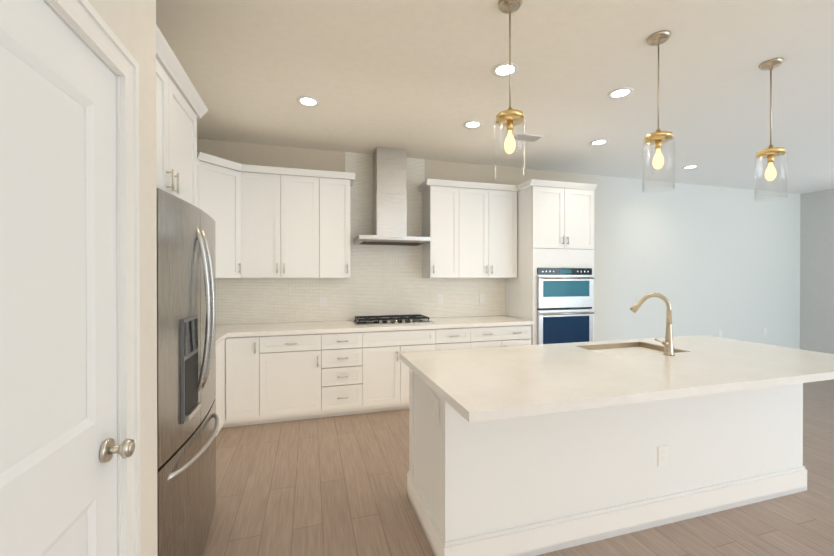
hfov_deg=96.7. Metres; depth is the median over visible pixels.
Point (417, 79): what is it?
ceiling
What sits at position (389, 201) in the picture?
range hood
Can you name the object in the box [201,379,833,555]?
floor
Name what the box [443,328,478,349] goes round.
base cabinet
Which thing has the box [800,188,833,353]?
wall
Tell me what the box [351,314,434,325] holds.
cooktop
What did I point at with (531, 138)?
ceiling vent
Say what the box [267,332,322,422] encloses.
base cabinet
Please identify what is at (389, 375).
base cabinet
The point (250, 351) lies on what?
base cabinet
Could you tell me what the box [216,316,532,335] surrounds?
countertop
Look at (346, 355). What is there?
base cabinet
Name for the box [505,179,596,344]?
tall cabinet
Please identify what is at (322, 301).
electrical outlet
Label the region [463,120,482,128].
recessed light
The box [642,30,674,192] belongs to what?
pendant light
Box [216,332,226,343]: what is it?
countertop
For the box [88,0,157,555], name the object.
wall
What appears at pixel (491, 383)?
island countertop
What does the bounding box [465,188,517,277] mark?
upper cabinet
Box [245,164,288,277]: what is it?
upper cabinet
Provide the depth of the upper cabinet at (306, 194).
3.94 m
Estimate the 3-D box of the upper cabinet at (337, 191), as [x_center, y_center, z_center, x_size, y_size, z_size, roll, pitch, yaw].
[-0.961,-0.541,4.163,0.391,1.080,0.323,0,0,-16]
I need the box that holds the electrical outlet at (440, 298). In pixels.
[438,294,443,303]
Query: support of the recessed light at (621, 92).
in the ceiling
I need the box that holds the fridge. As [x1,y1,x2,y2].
[157,188,218,555]
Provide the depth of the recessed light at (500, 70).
2.62 m
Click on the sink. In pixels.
(617, 348)
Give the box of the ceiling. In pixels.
[156,0,833,193]
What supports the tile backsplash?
attached to the wall at (707, 260)
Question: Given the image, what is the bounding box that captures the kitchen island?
[407,369,806,555]
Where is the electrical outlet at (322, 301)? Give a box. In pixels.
[320,297,325,306]
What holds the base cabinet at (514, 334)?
on the floor
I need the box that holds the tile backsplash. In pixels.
[216,152,504,324]
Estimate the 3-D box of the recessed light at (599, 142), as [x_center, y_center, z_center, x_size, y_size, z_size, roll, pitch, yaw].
[1.984,-1.476,4.038,0.184,0.008,0.184,0,0,-16]
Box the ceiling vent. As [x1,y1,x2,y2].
[513,133,543,141]
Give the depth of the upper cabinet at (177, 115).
1.90 m
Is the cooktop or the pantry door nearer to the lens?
the pantry door
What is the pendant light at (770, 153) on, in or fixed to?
hanging from the ceiling
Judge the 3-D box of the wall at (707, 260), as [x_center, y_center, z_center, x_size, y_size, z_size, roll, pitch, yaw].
[2.154,-0.036,5.290,9.860,2.900,0.100,0,0,-16]
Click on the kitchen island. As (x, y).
(529, 450)
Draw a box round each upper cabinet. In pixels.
[156,25,207,206]
[197,152,204,211]
[205,153,248,277]
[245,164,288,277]
[289,172,324,277]
[325,176,352,277]
[421,184,464,277]
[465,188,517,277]
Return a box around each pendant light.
[494,0,525,181]
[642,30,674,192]
[754,58,787,201]
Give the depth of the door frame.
1.12 m
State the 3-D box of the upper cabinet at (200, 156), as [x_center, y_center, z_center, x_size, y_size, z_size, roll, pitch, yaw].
[-2.037,-0.566,3.049,0.360,1.140,0.733,0,0,-16]
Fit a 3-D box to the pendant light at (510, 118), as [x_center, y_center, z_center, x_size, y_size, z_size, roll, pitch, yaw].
[0.497,-1.004,1.984,0.166,0.934,0.166,0,0,-16]
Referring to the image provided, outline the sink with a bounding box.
[579,341,686,356]
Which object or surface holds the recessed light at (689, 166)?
in the ceiling
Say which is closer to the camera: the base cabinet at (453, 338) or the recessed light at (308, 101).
the recessed light at (308, 101)
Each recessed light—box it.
[297,96,319,106]
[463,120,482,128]
[492,62,518,76]
[590,139,608,145]
[608,87,633,98]
[682,165,698,168]
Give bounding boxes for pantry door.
[0,0,134,555]
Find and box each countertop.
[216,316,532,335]
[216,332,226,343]
[399,335,833,424]
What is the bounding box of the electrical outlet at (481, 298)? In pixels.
[479,294,484,302]
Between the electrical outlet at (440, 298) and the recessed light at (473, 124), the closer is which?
the recessed light at (473, 124)
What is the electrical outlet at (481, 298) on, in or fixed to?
attached to the tile backsplash
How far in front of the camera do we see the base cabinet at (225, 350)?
3.44 m
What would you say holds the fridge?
on the floor
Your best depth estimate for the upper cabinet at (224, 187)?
3.64 m
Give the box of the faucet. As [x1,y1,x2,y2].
[630,293,678,356]
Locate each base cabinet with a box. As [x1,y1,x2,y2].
[215,336,234,435]
[235,336,266,425]
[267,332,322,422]
[323,332,370,416]
[371,328,442,411]
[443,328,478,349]
[479,324,532,347]
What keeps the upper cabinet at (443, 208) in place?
attached to the wall at (707, 260)
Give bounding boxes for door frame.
[43,0,140,555]
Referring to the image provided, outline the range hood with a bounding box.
[354,147,430,245]
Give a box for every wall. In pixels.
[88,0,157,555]
[197,138,799,348]
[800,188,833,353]

